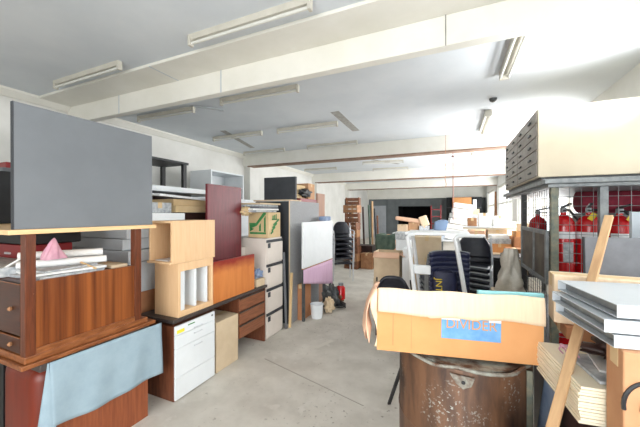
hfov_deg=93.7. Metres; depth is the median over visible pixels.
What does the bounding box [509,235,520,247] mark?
cardboard box
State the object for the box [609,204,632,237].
fire extinguisher
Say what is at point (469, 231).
cardboard box
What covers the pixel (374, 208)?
pole
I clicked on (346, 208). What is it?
crate
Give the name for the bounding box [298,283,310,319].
wooden board
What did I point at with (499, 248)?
cardboard box
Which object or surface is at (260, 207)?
flat panel
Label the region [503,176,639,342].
cage
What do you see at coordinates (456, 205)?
carton
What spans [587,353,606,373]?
paper
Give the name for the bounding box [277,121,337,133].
fluorescent light
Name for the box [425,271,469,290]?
chair
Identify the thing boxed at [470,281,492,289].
chair
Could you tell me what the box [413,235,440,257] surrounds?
cardboard box
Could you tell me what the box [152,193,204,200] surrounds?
board
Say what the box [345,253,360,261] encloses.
crate
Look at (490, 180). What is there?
beam
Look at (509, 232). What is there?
cardboard box
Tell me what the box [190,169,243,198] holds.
cubby shelf
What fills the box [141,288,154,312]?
stand
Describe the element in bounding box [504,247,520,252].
cardboard box
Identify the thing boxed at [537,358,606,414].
board
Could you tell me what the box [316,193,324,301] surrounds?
plank
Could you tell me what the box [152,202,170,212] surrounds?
cardboard box
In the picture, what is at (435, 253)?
chair
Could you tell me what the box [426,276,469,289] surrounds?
chair
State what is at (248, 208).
flat panel
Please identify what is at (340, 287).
fire extinguisher
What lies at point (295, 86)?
fluorescent light
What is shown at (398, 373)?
strut
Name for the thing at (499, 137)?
beam
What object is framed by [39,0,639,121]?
beam
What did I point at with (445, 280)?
bag
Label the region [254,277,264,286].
box
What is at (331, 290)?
heap
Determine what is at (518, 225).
cardboard box
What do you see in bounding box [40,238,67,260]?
crumpled cloth
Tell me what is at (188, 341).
office desk
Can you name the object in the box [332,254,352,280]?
chair
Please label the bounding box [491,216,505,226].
box
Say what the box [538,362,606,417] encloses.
board
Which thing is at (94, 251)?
roll
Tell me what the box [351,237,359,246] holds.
crate
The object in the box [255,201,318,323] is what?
tall cabinet
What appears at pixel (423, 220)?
cushion
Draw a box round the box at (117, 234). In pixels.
[81,228,148,238]
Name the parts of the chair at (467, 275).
backrest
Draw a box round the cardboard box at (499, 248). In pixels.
[492,244,511,252]
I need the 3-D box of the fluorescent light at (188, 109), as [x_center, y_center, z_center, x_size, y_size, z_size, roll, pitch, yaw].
[-2.474,-1.573,4.781,1.234,0.095,0.051,0,0,23]
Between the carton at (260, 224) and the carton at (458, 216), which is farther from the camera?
the carton at (458, 216)
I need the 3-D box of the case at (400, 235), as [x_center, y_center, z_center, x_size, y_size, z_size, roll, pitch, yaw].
[2.285,0.599,8.172,0.400,0.198,0.400,0,0,24]
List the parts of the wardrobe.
door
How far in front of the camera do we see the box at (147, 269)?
2.93 m
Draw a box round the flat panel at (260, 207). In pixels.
[249,206,277,208]
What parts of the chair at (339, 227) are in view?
backrest, seat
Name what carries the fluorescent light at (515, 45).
attached to the ceiling
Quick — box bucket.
[310,302,323,319]
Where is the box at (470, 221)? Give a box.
[467,218,476,225]
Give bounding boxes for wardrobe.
[241,199,254,235]
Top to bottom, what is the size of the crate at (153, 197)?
0.337 m
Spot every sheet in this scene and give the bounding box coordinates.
[157,257,169,260]
[452,197,470,208]
[477,290,543,297]
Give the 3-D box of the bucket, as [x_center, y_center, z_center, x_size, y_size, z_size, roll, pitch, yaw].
[-0.050,1.540,4.753,0.220,0.220,0.220,0,0,24]
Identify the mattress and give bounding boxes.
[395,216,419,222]
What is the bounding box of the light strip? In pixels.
[194,106,223,111]
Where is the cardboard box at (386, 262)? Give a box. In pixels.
[373,249,404,277]
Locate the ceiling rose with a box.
[489,97,496,102]
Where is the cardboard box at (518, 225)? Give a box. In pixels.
[516,223,527,230]
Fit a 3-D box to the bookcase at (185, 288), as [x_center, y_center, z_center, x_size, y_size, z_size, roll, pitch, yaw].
[-1.300,0.682,2.893,0.300,0.480,0.420,0,0,24]
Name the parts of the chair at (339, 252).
seat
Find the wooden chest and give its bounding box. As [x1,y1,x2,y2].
[360,244,375,252]
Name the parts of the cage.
post, gate plate, panel, floor plate, post, panel, post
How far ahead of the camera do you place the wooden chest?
9.55 m
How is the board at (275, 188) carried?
on the board at (286, 199)
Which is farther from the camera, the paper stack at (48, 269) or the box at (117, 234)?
the box at (117, 234)
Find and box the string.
[558,343,579,357]
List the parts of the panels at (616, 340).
metal shelf, metal shelf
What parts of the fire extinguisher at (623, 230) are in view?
handle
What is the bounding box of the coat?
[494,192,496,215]
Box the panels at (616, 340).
[552,280,639,349]
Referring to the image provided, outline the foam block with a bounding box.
[402,257,409,288]
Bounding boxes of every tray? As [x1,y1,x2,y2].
[152,213,184,220]
[503,176,639,198]
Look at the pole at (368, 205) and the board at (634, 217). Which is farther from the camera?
the pole at (368, 205)
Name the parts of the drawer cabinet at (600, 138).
drawer, drawer, drawer, drawer, drawer, drawer, drawer, drawer, drawer, drawer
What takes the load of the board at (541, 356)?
on the board at (538, 355)
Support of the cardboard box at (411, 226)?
on the trestle table
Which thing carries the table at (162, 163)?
on the wardrobe
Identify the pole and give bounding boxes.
[362,207,364,243]
[368,205,370,243]
[371,201,372,243]
[373,208,376,239]
[376,216,378,233]
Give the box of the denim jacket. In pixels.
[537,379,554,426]
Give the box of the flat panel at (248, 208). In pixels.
[248,208,278,210]
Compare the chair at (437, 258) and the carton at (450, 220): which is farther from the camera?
the carton at (450, 220)
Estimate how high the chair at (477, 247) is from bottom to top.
0.840 m
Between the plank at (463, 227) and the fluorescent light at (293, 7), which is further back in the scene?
the plank at (463, 227)
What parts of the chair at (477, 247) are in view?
backrest, seat, leg, leg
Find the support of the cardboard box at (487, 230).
on the trestle table at (495, 253)
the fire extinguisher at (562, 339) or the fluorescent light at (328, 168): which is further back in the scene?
the fluorescent light at (328, 168)
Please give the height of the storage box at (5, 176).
0.471 m
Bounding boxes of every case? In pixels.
[0,167,10,171]
[0,232,80,244]
[395,231,410,239]
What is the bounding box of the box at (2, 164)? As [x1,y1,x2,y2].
[0,162,9,167]
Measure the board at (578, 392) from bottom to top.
0.010 m
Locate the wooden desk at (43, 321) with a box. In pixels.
[0,229,155,371]
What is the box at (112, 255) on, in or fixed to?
on the box at (147, 269)
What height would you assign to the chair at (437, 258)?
0.848 m
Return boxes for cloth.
[38,323,162,426]
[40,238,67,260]
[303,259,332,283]
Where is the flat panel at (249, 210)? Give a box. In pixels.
[244,210,276,211]
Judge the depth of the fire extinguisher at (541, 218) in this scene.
3.38 m
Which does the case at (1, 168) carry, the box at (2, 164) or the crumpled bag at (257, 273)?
the box at (2, 164)
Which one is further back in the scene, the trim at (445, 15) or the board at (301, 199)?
the board at (301, 199)
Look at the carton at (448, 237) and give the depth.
7.42 m
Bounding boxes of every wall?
[0,95,368,239]
[369,197,485,236]
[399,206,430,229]
[486,63,639,290]
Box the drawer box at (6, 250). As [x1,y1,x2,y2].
[0,242,71,258]
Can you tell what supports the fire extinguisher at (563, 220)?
on the cage
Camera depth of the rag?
1.17 m
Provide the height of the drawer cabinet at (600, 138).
0.770 m
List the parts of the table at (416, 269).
leg, leg, leg, rail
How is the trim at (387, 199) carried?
attached to the wall at (381, 202)
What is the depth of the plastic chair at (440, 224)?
8.13 m
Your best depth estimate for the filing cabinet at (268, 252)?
4.02 m
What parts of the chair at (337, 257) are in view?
seat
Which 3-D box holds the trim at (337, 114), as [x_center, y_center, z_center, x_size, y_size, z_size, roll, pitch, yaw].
[0.468,-1.619,5.322,0.150,0.006,1.201,0,0,24]
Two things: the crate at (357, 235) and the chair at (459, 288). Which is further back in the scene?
the crate at (357, 235)
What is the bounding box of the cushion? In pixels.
[418,215,428,225]
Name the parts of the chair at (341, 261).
seat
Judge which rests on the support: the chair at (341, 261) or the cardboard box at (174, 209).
the cardboard box at (174, 209)
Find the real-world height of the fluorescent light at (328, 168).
0.095 m
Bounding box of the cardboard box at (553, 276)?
[548,271,639,324]
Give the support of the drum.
on the floor
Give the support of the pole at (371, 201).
on the floor
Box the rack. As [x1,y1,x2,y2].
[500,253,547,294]
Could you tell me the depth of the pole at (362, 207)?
10.27 m
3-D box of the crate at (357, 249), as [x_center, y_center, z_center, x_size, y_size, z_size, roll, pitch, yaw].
[0.998,1.081,9.066,0.410,0.198,0.340,0,0,26]
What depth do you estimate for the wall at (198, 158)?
6.96 m
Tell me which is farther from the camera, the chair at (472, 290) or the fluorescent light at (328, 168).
the fluorescent light at (328, 168)
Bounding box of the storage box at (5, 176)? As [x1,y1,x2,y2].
[0,171,10,223]
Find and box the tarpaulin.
[375,233,395,249]
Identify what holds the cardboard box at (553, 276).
on the cardboard box at (566, 329)
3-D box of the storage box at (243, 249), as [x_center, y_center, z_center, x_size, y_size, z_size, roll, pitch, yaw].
[-1.176,0.686,4.019,0.310,0.472,0.170,0,0,24]
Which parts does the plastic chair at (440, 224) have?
backrest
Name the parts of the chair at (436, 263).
backrest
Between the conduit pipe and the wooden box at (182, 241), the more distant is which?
the conduit pipe
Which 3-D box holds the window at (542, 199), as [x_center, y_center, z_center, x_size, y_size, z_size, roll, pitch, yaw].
[5.138,-0.260,6.971,0.190,1.880,5.100,0,0,24]
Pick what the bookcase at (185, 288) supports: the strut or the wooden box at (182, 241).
the wooden box at (182, 241)
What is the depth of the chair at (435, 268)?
3.39 m
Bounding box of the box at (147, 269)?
[68,257,154,291]
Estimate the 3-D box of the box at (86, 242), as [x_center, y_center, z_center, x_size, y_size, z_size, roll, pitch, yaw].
[-2.150,0.292,3.158,0.920,0.105,0.450,0,0,24]
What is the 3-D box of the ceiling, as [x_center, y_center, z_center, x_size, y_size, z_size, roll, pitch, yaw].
[1.945,-1.670,8.704,7.550,0.100,23.900,0,0,24]
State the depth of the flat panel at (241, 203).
4.07 m
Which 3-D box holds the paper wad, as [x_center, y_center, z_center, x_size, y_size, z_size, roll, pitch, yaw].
[-0.975,-0.029,3.927,0.181,0.137,0.183,0,0,24]
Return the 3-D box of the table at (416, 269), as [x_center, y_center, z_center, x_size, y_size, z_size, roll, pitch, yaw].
[1.446,0.933,3.535,0.800,1.441,0.564,0,0,24]
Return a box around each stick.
[80,261,96,268]
[545,215,613,426]
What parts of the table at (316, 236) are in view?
leg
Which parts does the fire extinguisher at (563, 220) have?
handle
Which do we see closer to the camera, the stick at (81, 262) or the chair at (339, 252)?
the stick at (81, 262)
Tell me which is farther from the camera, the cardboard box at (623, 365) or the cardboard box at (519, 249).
the cardboard box at (519, 249)
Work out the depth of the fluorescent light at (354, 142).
6.87 m
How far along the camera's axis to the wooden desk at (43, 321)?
1.90 m
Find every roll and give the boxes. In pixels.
[16,255,106,268]
[17,248,102,258]
[573,190,639,212]
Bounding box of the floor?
[132,237,547,426]
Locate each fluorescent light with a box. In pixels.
[53,60,121,89]
[137,106,194,122]
[187,0,312,47]
[213,131,262,141]
[220,84,298,105]
[243,148,284,155]
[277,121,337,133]
[304,167,336,171]
[307,140,357,149]
[362,160,402,164]
[373,167,407,170]
[479,110,491,134]
[499,35,526,80]
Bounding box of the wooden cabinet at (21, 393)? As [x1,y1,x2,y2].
[0,325,149,426]
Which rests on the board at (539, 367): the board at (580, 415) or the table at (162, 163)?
the board at (580, 415)
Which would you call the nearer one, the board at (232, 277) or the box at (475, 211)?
the board at (232, 277)
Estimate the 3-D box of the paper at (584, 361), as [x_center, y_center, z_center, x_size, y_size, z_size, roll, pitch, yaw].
[1.216,0.586,1.087,0.450,0.011,0.230,0,0,16]
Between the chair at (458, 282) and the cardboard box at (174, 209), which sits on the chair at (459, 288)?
the chair at (458, 282)
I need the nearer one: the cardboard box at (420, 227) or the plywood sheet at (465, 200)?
the cardboard box at (420, 227)
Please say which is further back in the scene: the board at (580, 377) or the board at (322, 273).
the board at (322, 273)
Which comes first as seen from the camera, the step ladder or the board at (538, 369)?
the board at (538, 369)
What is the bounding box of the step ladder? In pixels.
[431,205,440,228]
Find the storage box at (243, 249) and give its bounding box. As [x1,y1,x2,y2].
[241,247,245,255]
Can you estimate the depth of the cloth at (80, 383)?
2.05 m
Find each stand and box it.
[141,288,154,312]
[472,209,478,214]
[572,213,627,223]
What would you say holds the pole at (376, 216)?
on the floor
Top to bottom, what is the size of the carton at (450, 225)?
0.187 m
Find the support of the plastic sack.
on the stand
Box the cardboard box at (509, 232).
[506,222,518,234]
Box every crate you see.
[152,193,190,199]
[343,205,360,212]
[344,261,360,269]
[345,197,360,204]
[345,213,360,221]
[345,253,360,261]
[346,222,360,229]
[351,230,359,237]
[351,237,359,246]
[351,246,360,253]
[534,341,598,426]
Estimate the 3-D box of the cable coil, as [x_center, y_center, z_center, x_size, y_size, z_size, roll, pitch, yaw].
[0.346,1.597,5.256,0.222,0.095,0.221,0,0,24]
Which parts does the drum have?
lid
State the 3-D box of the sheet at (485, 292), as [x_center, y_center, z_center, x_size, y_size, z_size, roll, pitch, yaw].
[0.926,0.537,1.465,0.290,0.309,0.024,0,0,11]
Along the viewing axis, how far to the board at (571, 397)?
1.03 m
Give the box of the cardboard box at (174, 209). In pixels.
[171,206,204,212]
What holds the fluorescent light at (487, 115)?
attached to the ceiling
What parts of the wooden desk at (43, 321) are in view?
drawer, drawer, post, panel, rail, post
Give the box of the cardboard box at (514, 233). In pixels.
[512,231,520,236]
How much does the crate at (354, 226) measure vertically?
0.218 m
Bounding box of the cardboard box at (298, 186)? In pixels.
[297,185,304,198]
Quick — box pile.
[0,257,40,277]
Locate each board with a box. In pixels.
[0,223,155,234]
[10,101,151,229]
[97,261,126,268]
[152,185,204,196]
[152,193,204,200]
[205,184,240,261]
[213,254,253,303]
[253,199,300,201]
[264,176,296,199]
[297,198,316,202]
[537,346,606,398]
[537,349,606,401]
[537,351,606,404]
[537,353,606,408]
[537,356,606,411]
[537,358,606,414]
[537,367,606,426]
[538,342,606,392]
[538,344,606,395]
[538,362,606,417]
[538,365,606,424]
[539,365,606,420]
[582,237,639,276]
[629,212,639,237]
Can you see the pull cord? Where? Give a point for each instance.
(445, 135)
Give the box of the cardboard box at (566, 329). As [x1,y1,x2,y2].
[553,321,594,342]
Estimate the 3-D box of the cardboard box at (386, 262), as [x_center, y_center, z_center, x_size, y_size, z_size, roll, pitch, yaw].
[1.248,0.899,5.318,0.520,0.458,0.460,0,0,24]
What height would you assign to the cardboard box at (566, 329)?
0.061 m
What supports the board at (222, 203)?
on the office desk at (188, 341)
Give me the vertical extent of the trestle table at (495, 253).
0.920 m
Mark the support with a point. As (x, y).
(188, 216)
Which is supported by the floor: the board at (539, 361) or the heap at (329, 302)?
the heap at (329, 302)
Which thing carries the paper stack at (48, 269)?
on the paper stack at (97, 265)
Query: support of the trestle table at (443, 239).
on the floor
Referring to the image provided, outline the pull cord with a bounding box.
[445,135,446,184]
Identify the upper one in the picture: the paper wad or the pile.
the paper wad
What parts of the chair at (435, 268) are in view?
backrest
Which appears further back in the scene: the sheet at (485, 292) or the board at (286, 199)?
the board at (286, 199)
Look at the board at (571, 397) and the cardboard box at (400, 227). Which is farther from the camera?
the cardboard box at (400, 227)
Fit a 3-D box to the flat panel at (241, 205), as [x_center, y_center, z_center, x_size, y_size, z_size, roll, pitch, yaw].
[-0.854,-0.107,4.216,0.360,0.022,0.490,0,0,16]
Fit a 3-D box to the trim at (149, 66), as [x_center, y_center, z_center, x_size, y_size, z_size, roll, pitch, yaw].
[-1.974,-1.465,3.502,1.765,0.246,0.380,0,0,24]
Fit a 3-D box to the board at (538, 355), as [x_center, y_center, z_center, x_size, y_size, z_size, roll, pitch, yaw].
[1.238,0.652,1.121,0.609,0.010,0.380,0,0,18]
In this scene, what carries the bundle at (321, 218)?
on the table at (316, 236)
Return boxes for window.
[488,189,494,215]
[499,183,511,221]
[519,198,573,222]
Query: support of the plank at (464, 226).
on the plank at (463, 227)
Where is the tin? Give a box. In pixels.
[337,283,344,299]
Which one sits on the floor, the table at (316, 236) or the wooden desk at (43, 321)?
the table at (316, 236)
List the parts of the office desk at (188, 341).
drawer, drawer, drawer, drawer, drawer, drawer, drawer, drawer pull, drawer pull, drawer pull, panel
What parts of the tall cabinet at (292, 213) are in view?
door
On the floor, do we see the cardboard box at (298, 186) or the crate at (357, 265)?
the crate at (357, 265)
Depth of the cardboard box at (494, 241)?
5.59 m
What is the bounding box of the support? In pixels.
[185,213,204,219]
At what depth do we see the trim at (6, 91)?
5.41 m
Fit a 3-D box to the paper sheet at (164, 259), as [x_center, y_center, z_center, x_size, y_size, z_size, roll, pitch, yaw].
[-1.349,0.416,2.768,0.160,0.006,0.260,0,0,24]
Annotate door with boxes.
[373,206,385,236]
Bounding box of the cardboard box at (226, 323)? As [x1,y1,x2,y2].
[212,309,237,372]
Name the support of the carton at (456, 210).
on the carton at (458, 216)
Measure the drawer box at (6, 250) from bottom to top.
0.105 m
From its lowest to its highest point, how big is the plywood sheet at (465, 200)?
0.680 m
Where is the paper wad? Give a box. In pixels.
[240,206,251,215]
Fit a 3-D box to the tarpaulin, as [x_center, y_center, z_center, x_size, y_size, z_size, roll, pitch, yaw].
[2.049,0.951,9.177,0.621,0.674,0.549,0,0,24]
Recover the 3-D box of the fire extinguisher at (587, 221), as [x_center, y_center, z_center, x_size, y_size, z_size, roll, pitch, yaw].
[2.416,0.253,2.690,0.193,0.691,0.204,0,0,-14]
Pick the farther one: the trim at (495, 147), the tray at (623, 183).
the trim at (495, 147)
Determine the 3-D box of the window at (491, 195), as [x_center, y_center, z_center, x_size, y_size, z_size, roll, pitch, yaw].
[8.984,-0.260,15.712,0.190,1.880,3.200,0,0,24]
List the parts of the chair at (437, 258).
backrest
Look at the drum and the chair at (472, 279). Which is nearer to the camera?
the drum
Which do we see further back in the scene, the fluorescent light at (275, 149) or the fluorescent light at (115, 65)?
the fluorescent light at (275, 149)
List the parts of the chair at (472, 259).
seat, backrest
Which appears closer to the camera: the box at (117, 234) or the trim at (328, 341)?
the box at (117, 234)
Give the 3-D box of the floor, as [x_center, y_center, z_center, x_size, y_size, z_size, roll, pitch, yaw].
[1.683,1.700,8.109,7.550,0.100,25.200,0,0,24]
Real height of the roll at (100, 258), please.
0.052 m
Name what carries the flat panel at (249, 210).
on the carton at (260, 224)
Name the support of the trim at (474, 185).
attached to the wall at (628, 86)
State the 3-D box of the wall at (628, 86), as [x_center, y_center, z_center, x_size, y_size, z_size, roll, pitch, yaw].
[5.309,0.015,7.224,0.200,3.270,23.900,0,0,24]
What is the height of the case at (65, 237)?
0.085 m
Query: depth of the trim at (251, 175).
8.42 m
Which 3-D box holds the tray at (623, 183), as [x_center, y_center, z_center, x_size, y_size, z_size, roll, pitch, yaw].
[2.882,-0.260,3.408,1.070,0.070,2.280,0,0,24]
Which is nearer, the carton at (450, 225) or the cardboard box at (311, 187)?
the cardboard box at (311, 187)
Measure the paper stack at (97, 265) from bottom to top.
0.015 m
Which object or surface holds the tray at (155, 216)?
on the shelving unit
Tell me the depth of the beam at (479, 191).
19.02 m
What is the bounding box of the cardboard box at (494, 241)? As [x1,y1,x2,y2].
[486,238,510,243]
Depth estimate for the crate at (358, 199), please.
8.91 m
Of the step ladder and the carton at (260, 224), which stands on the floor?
the step ladder
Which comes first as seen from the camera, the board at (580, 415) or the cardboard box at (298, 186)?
the board at (580, 415)
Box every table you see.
[152,156,188,187]
[301,221,332,321]
[405,230,483,292]
[441,236,452,249]
[493,252,543,291]
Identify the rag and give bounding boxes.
[579,336,606,360]
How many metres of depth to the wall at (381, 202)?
19.90 m
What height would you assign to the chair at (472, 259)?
0.840 m
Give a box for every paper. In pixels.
[576,353,606,384]
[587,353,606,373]
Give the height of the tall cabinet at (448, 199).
2.600 m
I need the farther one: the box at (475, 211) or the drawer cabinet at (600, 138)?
the box at (475, 211)
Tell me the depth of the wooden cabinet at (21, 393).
1.98 m
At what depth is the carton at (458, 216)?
7.34 m
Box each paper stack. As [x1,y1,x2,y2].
[9,267,104,279]
[13,263,97,272]
[16,264,106,276]
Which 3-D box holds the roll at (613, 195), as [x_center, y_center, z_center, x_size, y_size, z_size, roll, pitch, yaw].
[2.928,-0.121,3.038,0.529,0.232,0.244,0,0,24]
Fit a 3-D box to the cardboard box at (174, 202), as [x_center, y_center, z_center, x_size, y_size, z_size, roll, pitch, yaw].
[-1.643,-0.124,3.678,0.432,0.074,0.690,0,0,26]
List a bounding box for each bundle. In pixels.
[319,216,330,220]
[488,234,508,238]
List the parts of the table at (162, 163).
leg, leg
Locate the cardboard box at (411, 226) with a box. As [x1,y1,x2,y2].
[408,222,418,230]
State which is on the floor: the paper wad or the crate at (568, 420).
the crate at (568, 420)
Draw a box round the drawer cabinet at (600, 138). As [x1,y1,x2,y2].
[505,97,639,191]
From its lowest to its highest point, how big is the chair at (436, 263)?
0.848 m
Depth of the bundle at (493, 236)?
5.63 m
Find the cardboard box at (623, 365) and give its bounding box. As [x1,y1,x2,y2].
[607,344,639,426]
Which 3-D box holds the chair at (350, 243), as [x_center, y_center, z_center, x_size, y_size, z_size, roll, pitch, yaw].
[0.560,0.750,7.482,0.522,0.840,0.557,0,0,-4]
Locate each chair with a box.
[332,222,354,256]
[332,234,353,261]
[332,239,353,266]
[332,244,353,271]
[332,245,353,276]
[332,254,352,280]
[375,275,411,334]
[419,250,469,290]
[419,256,469,288]
[420,261,469,290]
[425,266,469,287]
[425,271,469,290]
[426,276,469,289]
[426,281,469,290]
[427,286,469,292]
[430,220,448,235]
[460,237,493,286]
[470,246,492,289]
[470,263,492,290]
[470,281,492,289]
[470,286,492,293]
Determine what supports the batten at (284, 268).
on the floor
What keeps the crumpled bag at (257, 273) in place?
on the box at (258, 282)
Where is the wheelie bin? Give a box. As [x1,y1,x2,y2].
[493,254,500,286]
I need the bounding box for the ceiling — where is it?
[0,0,639,182]
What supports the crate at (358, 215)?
on the crate at (354, 226)
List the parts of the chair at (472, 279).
seat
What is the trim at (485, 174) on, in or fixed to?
attached to the wall at (628, 86)
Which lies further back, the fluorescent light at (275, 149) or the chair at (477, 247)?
the fluorescent light at (275, 149)
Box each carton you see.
[248,212,279,237]
[362,281,545,364]
[444,236,460,239]
[446,228,462,230]
[447,223,467,230]
[448,218,466,224]
[449,213,471,219]
[452,208,472,214]
[454,203,474,209]
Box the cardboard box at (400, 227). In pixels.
[397,224,407,231]
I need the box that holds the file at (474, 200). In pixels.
[473,199,476,208]
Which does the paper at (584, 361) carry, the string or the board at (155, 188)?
the string
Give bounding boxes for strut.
[387,367,399,404]
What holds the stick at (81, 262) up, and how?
on the wooden desk at (43, 321)
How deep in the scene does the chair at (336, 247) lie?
7.43 m
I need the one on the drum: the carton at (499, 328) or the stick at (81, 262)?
the carton at (499, 328)
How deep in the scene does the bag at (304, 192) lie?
5.01 m
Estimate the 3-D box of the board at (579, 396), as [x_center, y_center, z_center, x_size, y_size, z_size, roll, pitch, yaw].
[1.241,0.631,1.120,0.609,0.010,0.380,0,0,18]
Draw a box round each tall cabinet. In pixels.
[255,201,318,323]
[446,197,481,220]
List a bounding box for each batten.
[283,252,286,328]
[288,273,292,327]
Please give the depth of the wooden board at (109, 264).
2.31 m
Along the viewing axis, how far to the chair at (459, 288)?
3.37 m
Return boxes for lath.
[5,258,19,266]
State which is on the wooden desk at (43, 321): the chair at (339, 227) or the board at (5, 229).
the board at (5, 229)
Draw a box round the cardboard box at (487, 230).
[486,229,506,237]
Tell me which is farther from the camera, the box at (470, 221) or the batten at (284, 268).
the box at (470, 221)
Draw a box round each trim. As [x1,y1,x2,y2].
[0,85,368,190]
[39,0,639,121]
[118,66,221,113]
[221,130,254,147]
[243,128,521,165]
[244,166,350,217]
[247,146,506,167]
[265,358,363,405]
[309,340,332,347]
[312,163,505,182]
[315,174,504,183]
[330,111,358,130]
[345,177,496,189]
[349,185,496,190]
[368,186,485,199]
[370,199,485,233]
[445,15,445,45]
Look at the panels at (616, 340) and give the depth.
1.02 m
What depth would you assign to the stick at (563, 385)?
1.15 m
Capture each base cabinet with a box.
[396,239,411,249]
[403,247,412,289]
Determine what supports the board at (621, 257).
on the crate at (568, 420)
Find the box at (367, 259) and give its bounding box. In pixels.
[361,252,373,268]
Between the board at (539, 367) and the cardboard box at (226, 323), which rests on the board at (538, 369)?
the board at (539, 367)
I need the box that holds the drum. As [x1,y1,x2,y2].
[399,352,533,426]
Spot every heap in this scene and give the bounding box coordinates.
[322,283,339,306]
[323,296,334,312]
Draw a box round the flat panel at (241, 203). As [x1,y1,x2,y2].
[241,203,279,204]
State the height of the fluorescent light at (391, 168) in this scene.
0.095 m
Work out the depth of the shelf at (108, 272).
1.98 m
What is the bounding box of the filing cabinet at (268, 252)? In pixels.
[241,235,282,339]
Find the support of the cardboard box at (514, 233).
on the cardboard box at (515, 241)
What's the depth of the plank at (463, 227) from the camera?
6.05 m
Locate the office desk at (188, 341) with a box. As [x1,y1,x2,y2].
[141,285,266,401]
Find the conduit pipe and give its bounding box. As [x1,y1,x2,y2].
[453,153,453,220]
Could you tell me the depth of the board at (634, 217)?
1.81 m
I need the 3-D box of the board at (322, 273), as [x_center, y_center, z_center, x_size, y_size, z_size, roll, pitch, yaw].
[-0.008,1.054,4.931,0.015,0.453,1.161,0,0,24]
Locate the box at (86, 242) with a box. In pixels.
[72,237,148,250]
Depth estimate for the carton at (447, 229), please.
7.42 m
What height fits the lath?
0.121 m
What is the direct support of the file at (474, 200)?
on the box at (475, 211)
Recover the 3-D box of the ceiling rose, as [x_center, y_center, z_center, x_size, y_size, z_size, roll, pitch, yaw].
[2.438,-1.595,4.226,0.100,0.050,0.100,0,0,24]
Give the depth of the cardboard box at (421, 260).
4.52 m
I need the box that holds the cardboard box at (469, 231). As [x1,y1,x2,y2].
[467,230,484,234]
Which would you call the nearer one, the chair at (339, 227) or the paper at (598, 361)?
the paper at (598, 361)
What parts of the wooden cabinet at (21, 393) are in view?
panel, panel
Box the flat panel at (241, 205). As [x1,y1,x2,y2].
[241,205,277,206]
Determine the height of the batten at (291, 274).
0.780 m
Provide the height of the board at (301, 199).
0.056 m
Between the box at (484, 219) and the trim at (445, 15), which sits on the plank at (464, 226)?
the box at (484, 219)
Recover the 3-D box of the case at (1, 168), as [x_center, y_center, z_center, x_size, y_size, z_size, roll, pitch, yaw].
[-3.051,-0.404,2.948,0.440,0.043,0.260,0,0,24]
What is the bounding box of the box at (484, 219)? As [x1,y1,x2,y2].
[478,213,490,225]
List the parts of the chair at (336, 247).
seat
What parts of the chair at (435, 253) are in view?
backrest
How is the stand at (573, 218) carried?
on the cage
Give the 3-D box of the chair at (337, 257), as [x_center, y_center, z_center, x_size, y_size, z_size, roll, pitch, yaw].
[0.551,1.110,7.552,0.522,0.840,0.557,0,0,-4]
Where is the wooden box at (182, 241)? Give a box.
[147,220,214,264]
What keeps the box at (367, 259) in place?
on the floor
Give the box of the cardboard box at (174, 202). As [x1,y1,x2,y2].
[152,199,204,205]
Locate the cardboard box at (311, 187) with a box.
[297,183,314,199]
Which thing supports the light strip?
attached to the ceiling
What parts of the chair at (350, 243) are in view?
backrest, seat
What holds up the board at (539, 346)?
on the board at (578, 392)
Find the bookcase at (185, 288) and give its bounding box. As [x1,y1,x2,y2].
[155,257,212,317]
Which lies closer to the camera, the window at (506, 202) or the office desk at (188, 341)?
the office desk at (188, 341)
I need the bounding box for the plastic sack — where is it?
[495,248,525,291]
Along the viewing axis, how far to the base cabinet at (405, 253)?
5.14 m
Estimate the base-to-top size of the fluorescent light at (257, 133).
0.095 m
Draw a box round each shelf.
[0,265,130,283]
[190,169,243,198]
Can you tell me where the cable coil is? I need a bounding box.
[335,301,345,307]
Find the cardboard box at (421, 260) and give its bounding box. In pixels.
[413,257,426,277]
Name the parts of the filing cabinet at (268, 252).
handle, handle, handle, handle, drawer, drawer, drawer, drawer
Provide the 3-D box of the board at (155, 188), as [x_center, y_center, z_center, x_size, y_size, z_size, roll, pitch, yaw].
[-2.076,-0.285,3.973,1.000,0.060,1.400,0,0,24]
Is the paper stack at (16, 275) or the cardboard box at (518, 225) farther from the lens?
the cardboard box at (518, 225)
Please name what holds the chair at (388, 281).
on the floor
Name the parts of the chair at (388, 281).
backrest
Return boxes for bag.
[254,268,262,278]
[298,188,312,197]
[432,268,456,291]
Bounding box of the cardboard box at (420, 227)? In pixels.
[419,226,428,229]
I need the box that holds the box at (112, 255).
[72,247,148,262]
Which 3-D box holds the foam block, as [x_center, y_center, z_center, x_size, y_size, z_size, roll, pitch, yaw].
[1.460,1.200,5.082,0.120,0.900,0.080,0,0,24]
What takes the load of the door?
in the wall at (381, 202)
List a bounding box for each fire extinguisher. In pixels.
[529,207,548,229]
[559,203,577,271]
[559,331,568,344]
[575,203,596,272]
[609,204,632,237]
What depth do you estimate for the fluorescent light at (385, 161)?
9.20 m
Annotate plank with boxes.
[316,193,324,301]
[463,227,515,229]
[464,226,515,227]
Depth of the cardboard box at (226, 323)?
3.24 m
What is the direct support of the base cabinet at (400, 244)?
on the floor

